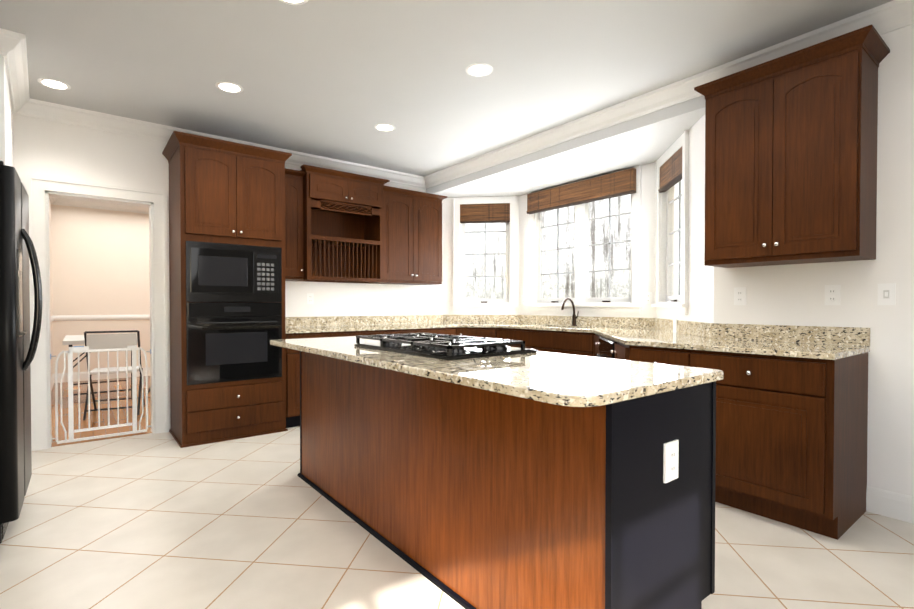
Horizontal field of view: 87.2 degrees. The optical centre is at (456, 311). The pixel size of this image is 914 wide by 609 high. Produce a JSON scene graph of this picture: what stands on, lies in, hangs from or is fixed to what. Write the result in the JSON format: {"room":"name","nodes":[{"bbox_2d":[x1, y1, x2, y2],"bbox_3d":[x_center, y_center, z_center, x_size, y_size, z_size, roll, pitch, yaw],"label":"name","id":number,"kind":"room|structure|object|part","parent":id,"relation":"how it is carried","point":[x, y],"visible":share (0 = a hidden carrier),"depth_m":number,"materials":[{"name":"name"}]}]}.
{"room":"kitchen","nodes":[
{"label":"kitchen","id":0,"kind":"room"},
{"bbox_2d":[49,199,149,376],"bbox_3d":[-1.943,-0.280,4.950,3.660,2.700,0.010,-1,1,-38],"label":"wall","id":1,"kind":"structure","parent":0,"point":[99,261],"depth_m":4.06,"materials":[{"name":"paint"}]},
{"bbox_2d":[27,175,168,450],"bbox_3d":[-2.990,0.015,4.053,0.924,2.132,0.176,-1,1,-38],"label":"door frame","id":2,"kind":"structure","parent":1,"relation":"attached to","point":[41,190],"depth_m":3.93,"materials":[{"name":"white wood"}]},
{"bbox_2d":[50,345,151,443],"bbox_3d":[-2.990,0.678,4.061,0.683,0.782,0.044,-1,1,-38],"label":"baby gate","id":3,"kind":"object","parent":2,"relation":"attached to","point":[79,350],"visible":1,"depth_m":4.03,"materials":[{"name":"white metal"}]},
{"bbox_2d":[61,198,148,213],"bbox_3d":[-4.360,-1.611,8.027,3.480,0.115,0.098,-1,1,-38],"label":"crown molding","id":4,"kind":"structure","parent":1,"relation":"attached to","point":[95,205],"depth_m":7.26,"materials":[{"name":"white"}]},
{"bbox_2d":[51,376,151,446],"bbox_3d":[-3.227,1.099,6.611,4.320,0.100,4.380,-1,1,-38],"label":"floor","id":5,"kind":"structure","parent":0,"point":[103,413],"depth_m":5.06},
{"bbox_2d":[63,335,137,399],"bbox_3d":[-4.399,0.688,5.930,0.700,0.740,1.200,-1,1,-38],"label":"dining table","id":6,"kind":"object","parent":5,"relation":"on","point":[70,340],"visible":0.21,"depth_m":5.63,"materials":[{"name":"white plastic"}]},
{"bbox_2d":[83,330,144,419],"bbox_3d":[-3.606,0.637,5.072,0.466,0.878,0.588,0,1,-28],"label":"folding chair","id":7,"kind":"object","parent":5,"relation":"on","point":[124,339],"visible":0.79,"depth_m":4.90,"materials":[{"name":"white plastic"}]},
{"bbox_2d":[0,0,892,175],"bbox_3d":[0.377,-1.646,2.272,6.060,0.100,7.400,-1,1,-38],"label":"ceiling","id":8,"kind":"structure","parent":0,"point":[337,79],"depth_m":3.06,"materials":[{"name":"paint"}]},
{"bbox_2d":[37,78,70,89],"bbox_3d":[-2.854,-1.608,3.403,0.184,0.004,0.184,-1,1,-38],"label":"recessed light","id":9,"kind":"object","parent":8,"relation":"in","point":[54,83],"visible":1,"depth_m":3.39,"materials":[{"name":"white"}]},
{"bbox_2d":[215,81,243,92],"bbox_3d":[-1.637,-1.609,3.453,0.184,0.004,0.184,-1,1,-38],"label":"recessed light","id":10,"kind":"object","parent":8,"relation":"in","point":[226,86],"visible":1,"depth_m":3.45,"materials":[{"name":"white"}]},
{"bbox_2d":[279,0,307,4],"bbox_3d":[-0.838,-1.596,2.414,0.184,0.004,0.184,-1,1,-38],"label":"recessed light","id":11,"kind":"object","parent":8,"relation":"in","point":[295,2],"visible":1,"depth_m":2.48,"materials":[{"name":"white"}]},
{"bbox_2d":[374,124,394,130],"bbox_3d":[-0.636,-1.619,4.235,0.184,0.004,0.184,-1,1,-38],"label":"recessed light","id":12,"kind":"object","parent":8,"relation":"in","point":[385,127],"visible":1,"depth_m":4.23,"materials":[{"name":"white"}]},
{"bbox_2d":[466,63,492,76],"bbox_3d":[0.148,-1.606,3.198,0.184,0.004,0.184,-1,1,-38],"label":"recessed light","id":13,"kind":"object","parent":8,"relation":"in","point":[479,69],"visible":1,"depth_m":3.19,"materials":[{"name":"white"}]},
{"bbox_2d":[0,426,913,608],"bbox_3d":[0.463,1.155,2.197,6.060,0.100,7.120,-1,1,-38],"label":"floor","id":14,"kind":"structure","parent":0,"point":[163,520],"depth_m":2.24,"materials":[{"name":"beige tile"}]},
{"bbox_2d":[0,161,41,543],"bbox_3d":[-2.566,0.204,2.344,0.823,1.798,0.800,-1,1,-38],"label":"fridge","id":15,"kind":"object","parent":14,"relation":"on","point":[18,348],"visible":1,"depth_m":2.25,"materials":[{"name":"black"}]},
{"bbox_2d":[162,131,291,447],"bbox_3d":[-2.040,-0.164,4.279,0.916,2.485,0.684,-1,1,-38],"label":"tall cabinet","id":16,"kind":"object","parent":14,"relation":"on","point":[224,192],"visible":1,"depth_m":4.01,"materials":[{"name":"brown wood"}]},
{"bbox_2d":[186,302,281,384],"bbox_3d":[-1.985,0.257,4.215,0.750,0.661,0.547,-1,1,-38],"label":"built-in oven","id":17,"kind":"object","parent":16,"relation":"in","point":[226,342],"visible":0.96,"depth_m":4.01,"materials":[{"name":"black"}]},
{"bbox_2d":[186,241,281,301],"bbox_3d":[-1.976,-0.321,4.196,0.750,0.485,0.436,-1,1,-38],"label":"built-in microwave","id":18,"kind":"object","parent":16,"relation":"in","point":[218,272],"visible":1,"depth_m":4.01,"materials":[{"name":"black"}]},
{"bbox_2d":[285,332,336,427],"bbox_3d":[-1.549,0.636,4.707,0.462,0.876,0.630,-1,1,-38],"label":"base cabinet","id":19,"kind":"object","parent":14,"relation":"on","point":[292,388],"depth_m":4.37,"materials":[{"name":"brown wood"}]},
{"bbox_2d":[285,324,408,333],"bbox_3d":[-0.826,0.176,5.229,2.250,0.030,0.690,-1,1,-38],"label":"countertop","id":20,"kind":"structure","parent":19,"relation":"on","point":[309,329],"depth_m":4.84,"materials":[{"name":"beige stone"}]},
{"bbox_2d":[297,351,336,506],"bbox_3d":[-0.632,0.655,3.151,0.612,0.876,0.546,-1,1,-38],"label":"base cabinet","id":21,"kind":"object","parent":14,"relation":"on","point":[318,373],"depth_m":2.92,"materials":[{"name":"brown wood"}]},
{"bbox_2d":[270,336,723,406],"bbox_3d":[-0.142,0.211,2.394,0.815,0.030,2.485,-1,1,-38],"label":"countertop","id":22,"kind":"structure","parent":21,"relation":"on","point":[570,380],"depth_m":1.64,"materials":[{"name":"beige stone"}]},
{"bbox_2d":[354,333,536,359],"bbox_3d":[-0.091,0.165,2.462,0.530,0.060,0.860,-1,1,-38],"label":"gas cooktop","id":23,"kind":"object","parent":22,"relation":"in","point":[444,346],"visible":1,"depth_m":2.26,"materials":[{"name":"black metal"}]},
{"bbox_2d":[337,359,364,526],"bbox_3d":[-0.340,0.660,2.794,0.589,0.876,0.624,-1,1,-38],"label":"base cabinet","id":24,"kind":"object","parent":14,"relation":"on","point":[350,375],"depth_m":2.57,"materials":[{"name":"brown wood"}]},
{"bbox_2d":[337,330,380,336],"bbox_3d":[-1.234,0.633,4.953,0.584,0.876,0.630,-1,1,-38],"label":"base cabinet","id":25,"kind":"object","parent":14,"relation":"on","point":[346,333],"depth_m":4.75,"materials":[{"name":"brown wood"}]},
{"bbox_2d":[381,329,416,333],"bbox_3d":[-0.872,0.629,5.236,0.584,0.876,0.630,-1,1,-38],"label":"base cabinet","id":26,"kind":"object","parent":14,"relation":"on","point":[401,331],"depth_m":5.05,"materials":[{"name":"brown wood"}]},
{"bbox_2d":[365,365,476,608],"bbox_3d":[0.097,0.667,2.235,0.589,0.876,1.044,-1,1,-38],"label":"panel","id":27,"kind":"object","parent":14,"relation":"on","point":[466,497],"depth_m":2.02,"materials":[{"name":"brown wood"}]},
{"bbox_2d":[417,327,455,334],"bbox_3d":[-0.466,0.625,5.553,0.694,0.876,0.630,-1,1,-38],"label":"base cabinet","id":28,"kind":"object","parent":14,"relation":"on","point":[448,331],"depth_m":5.37,"materials":[{"name":"brown wood"}]},
{"bbox_2d":[456,327,627,359],"bbox_3d":[0.733,0.634,4.837,1.571,0.876,3.234,-1,1,-38],"label":"base cabinet","id":29,"kind":"object","parent":14,"relation":"on","point":[563,342],"depth_m":4.81,"materials":[{"name":"brown wood"}]},
{"bbox_2d":[595,337,616,358],"bbox_3d":[1.162,0.595,3.773,0.068,0.744,0.600,0,1,7],"label":"dishwasher","id":30,"kind":"object","parent":29,"relation":"in","point":[606,346],"visible":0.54,"depth_m":3.74,"materials":[{"name":"black wood"}]},
{"bbox_2d":[409,323,869,359],"bbox_3d":[1.046,0.186,4.402,1.604,0.030,4.297,-1,1,-38],"label":"countertop","id":31,"kind":"structure","parent":29,"relation":"on","point":[649,337],"depth_m":2.98,"materials":[{"name":"beige stone"}]},
{"bbox_2d":[561,298,578,325],"bbox_3d":[1.231,0.007,5.204,0.244,0.306,0.108,-1,1,-38],"label":"bronze faucet","id":32,"kind":"object","parent":31,"relation":"on","point":[574,317],"visible":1,"depth_m":5.25,"materials":[{"name":"brown metal"}]},
{"bbox_2d":[477,381,715,608],"bbox_3d":[0.499,0.674,1.703,0.612,0.876,0.536,-1,1,-38],"label":"base cabinet","id":33,"kind":"object","parent":14,"relation":"on","point":[576,510],"depth_m":1.49,"materials":[{"name":"black wood"}]},
{"bbox_2d":[663,439,678,482],"bbox_3d":[0.666,0.466,1.489,0.078,0.120,0.010,-1,1,-38],"label":"outlet","id":34,"kind":"object","parent":33,"relation":"attached to","point":[670,460],"visible":1,"depth_m":1.48,"materials":[{"name":"white plastic"}]},
{"bbox_2d":[628,345,683,365],"bbox_3d":[1.844,0.652,3.414,1.571,0.876,0.378,-1,1,-38],"label":"base cabinet","id":35,"kind":"object","parent":14,"relation":"on","point":[671,356],"depth_m":2.94,"materials":[{"name":"brown wood"}]},
{"bbox_2d":[684,349,867,539],"bbox_3d":[2.169,0.657,2.998,1.571,0.876,0.677,-1,1,-38],"label":"base cabinet","id":36,"kind":"object","parent":14,"relation":"on","point":[791,441],"depth_m":2.44,"materials":[{"name":"brown wood"}]},
{"bbox_2d":[0,24,913,496],"bbox_3d":[0.338,-0.246,2.264,5.607,2.700,7.047,-1,1,-38],"label":"wall","id":37,"kind":"structure","parent":0,"point":[790,294],"depth_m":3.06,"materials":[{"name":"paint"}]},
{"bbox_2d":[0,28,43,115],"bbox_3d":[-2.907,-1.550,3.174,0.159,0.115,1.118,-1,1,-38],"label":"crown molding","id":38,"kind":"structure","parent":37,"relation":"attached to","point":[13,47],"depth_m":3.10,"materials":[{"name":"white wood"}]},
{"bbox_2d":[49,197,60,204],"bbox_3d":[-4.595,-1.578,5.387,0.098,0.115,3.970,-1,1,-38],"label":"crown molding","id":39,"kind":"structure","parent":37,"relation":"attached to","point":[53,200],"depth_m":6.92,"materials":[{"name":"white paint"}]},
{"bbox_2d":[50,315,149,390],"bbox_3d":[-3.168,0.560,6.529,3.720,0.980,3.970,-1,1,-38],"label":"chair rail","id":40,"kind":"object","parent":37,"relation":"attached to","point":[83,376],"visible":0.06,"depth_m":7.22,"materials":[{"name":"white wood"}]},
{"bbox_2d":[13,101,423,187],"bbox_3d":[-1.892,-1.570,4.753,3.702,0.115,0.098,-1,1,-38],"label":"crown molding","id":41,"kind":"structure","parent":37,"relation":"attached to","point":[54,112],"depth_m":4.20,"materials":[{"name":"white wood"}]},
{"bbox_2d":[285,168,304,280],"bbox_3d":[-1.698,-0.831,4.728,0.274,1.048,0.384,-1,1,-38],"label":"upper cabinet","id":42,"kind":"object","parent":37,"relation":"attached to","point":[294,263],"visible":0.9,"depth_m":4.63,"materials":[{"name":"brown wood"}]},
{"bbox_2d":[307,293,313,303],"bbox_3d":[-1.555,-0.132,5.089,0.072,0.116,0.010,-1,1,-38],"label":"electrical outlet","id":43,"kind":"object","parent":37,"relation":"attached to","point":[310,298],"visible":1,"depth_m":5.09,"materials":[{"name":"white plastic"}]},
{"bbox_2d":[298,164,389,282],"bbox_3d":[-1.230,-0.856,5.036,0.934,1.090,0.474,-1,1,-38],"label":"upper cabinet","id":44,"kind":"object","parent":37,"relation":"attached to","point":[342,227],"visible":0.96,"depth_m":5.03,"materials":[{"name":"brown wood"}]},
{"bbox_2d":[369,186,446,284],"bbox_3d":[-0.576,-0.842,5.604,0.888,1.048,0.384,-1,1,-38],"label":"upper cabinet","id":45,"kind":"object","parent":37,"relation":"attached to","point":[412,231],"visible":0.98,"depth_m":5.46,"materials":[{"name":"brown wood"}]},
{"bbox_2d":[460,203,509,223],"label":"blinds","id":46,"kind":"object","parent":37,"relation":"attached to","point":[499,212],"depth_m":6.07,"materials":[{"name":"brown wood"}]},
{"bbox_2d":[451,130,688,314],"bbox_3d":[1.138,-0.709,5.150,0.751,1.444,3.058,-1,1,-38],"label":"window","id":47,"kind":"structure","parent":37,"relation":"in","point":[661,305],"depth_m":5.28,"materials":[{"name":"white"}]},
{"bbox_3d":[1.188,-0.713,5.189,0.574,1.240,3.001,-1,1,-38],"label":"window sashes","id":48,"kind":"part","parent":47,"relation":"part of","materials":[{"name":"white wood"}]},
{"bbox_2d":[285,315,869,346],"bbox_3d":[0.538,0.124,4.005,2.894,0.102,4.297,-1,1,-38],"label":"backsplash","id":49,"kind":"structure","parent":37,"relation":"attached to","point":[854,336],"depth_m":4.42,"materials":[{"name":"beige stone"}]},
{"bbox_2d":[673,319,676,332],"bbox_3d":[1.809,0.124,3.987,0.010,0.116,0.072,0,1,7],"label":"outlet","id":50,"kind":"object","parent":49,"relation":"attached to","point":[674,325],"visible":0.98,"depth_m":3.96,"materials":[{"name":"white plastic"}]},
{"bbox_2d":[645,292,651,303],"bbox_3d":[1.857,-0.126,4.659,0.010,0.116,0.072,-1,1,-38],"label":"outlet","id":51,"kind":"object","parent":37,"relation":"attached to","point":[648,297],"visible":1,"depth_m":4.65,"materials":[{"name":"white plastic"}]},
{"bbox_2d":[424,0,913,188],"bbox_3d":[1.670,-1.551,3.283,0.098,0.115,6.800,-1,1,-38],"label":"crown molding","id":52,"kind":"structure","parent":37,"relation":"attached to","point":[888,17],"depth_m":3.46,"materials":[{"name":"white wood"}]},
{"bbox_2d":[658,147,681,192],"label":"blinds","id":53,"kind":"object","parent":37,"relation":"attached to","point":[671,170],"depth_m":4.13,"materials":[{"name":"brown wood"}]},
{"bbox_2d":[734,287,745,304],"bbox_3d":[1.852,-0.097,3.139,0.010,0.116,0.072,-1,1,-38],"label":"electrical outlet","id":54,"kind":"object","parent":37,"relation":"attached to","point":[739,295],"visible":1,"depth_m":3.14,"materials":[{"name":"white plastic"}]},
{"bbox_2d":[694,24,889,267],"bbox_3d":[1.887,-0.837,2.777,0.384,1.110,0.856,-1,1,-38],"label":"upper cabinet","id":55,"kind":"object","parent":37,"relation":"attached to","point":[790,158],"visible":1,"depth_m":2.60,"materials":[{"name":"brown wood"}]},
{"bbox_2d":[825,285,840,304],"bbox_3d":[2.154,-0.092,2.753,0.010,0.116,0.072,-1,1,-38],"label":"electrical outlet","id":56,"kind":"object","parent":37,"relation":"attached to","point":[832,294],"visible":1,"depth_m":2.75,"materials":[{"name":"white plastic"}]},
{"bbox_2d":[877,283,895,304],"bbox_3d":[2.297,-0.090,2.567,0.014,0.116,0.072,-1,1,-38],"label":"light switch","id":57,"kind":"object","parent":37,"relation":"attached to","point":[886,293],"visible":1,"depth_m":2.56,"materials":[{"name":"white plastic"}]},
{"bbox_2d":[866,486,913,523],"bbox_3d":[3.022,1.044,1.653,0.014,0.135,2.515,-1,1,-38],"label":"baseboard","id":58,"kind":"structure","parent":37,"relation":"attached to","point":[894,505],"depth_m":2.56,"materials":[{"name":"white"}]},
{"bbox_2d":[426,95,705,197],"bbox_3d":[1.164,-1.529,4.937,1.140,0.199,3.970,-1,1,-38],"label":"ceiling soffit","id":59,"kind":"structure","parent":0,"point":[652,137],"depth_m":4.48,"materials":[{"name":"paint"}]},
{"bbox_2d":[527,180,543,184],"bbox_3d":[0.876,-1.433,5.355,0.184,0.004,0.184,-1,1,-38],"label":"recessed light","id":60,"kind":"object","parent":59,"relation":"attached to","point":[535,182],"visible":1,"depth_m":5.34,"materials":[{"name":"white"}]},
{"bbox_2d":[526,168,635,213],"label":"blinds","id":61,"kind":"object","parent":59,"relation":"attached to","point":[617,184],"depth_m":5.16,"materials":[{"name":"brown wood"}]},
{"label":"outside","id":62,"kind":"structure","parent":0,"visible":0},
{"bbox_2d":[465,180,681,298],"bbox_3d":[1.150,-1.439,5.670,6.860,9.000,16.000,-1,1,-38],"label":"window panes","id":63,"kind":"structure","parent":62,"point":[492,260],"depth_m":9.82,"materials":[{"name":"clear glass"}]}
]}

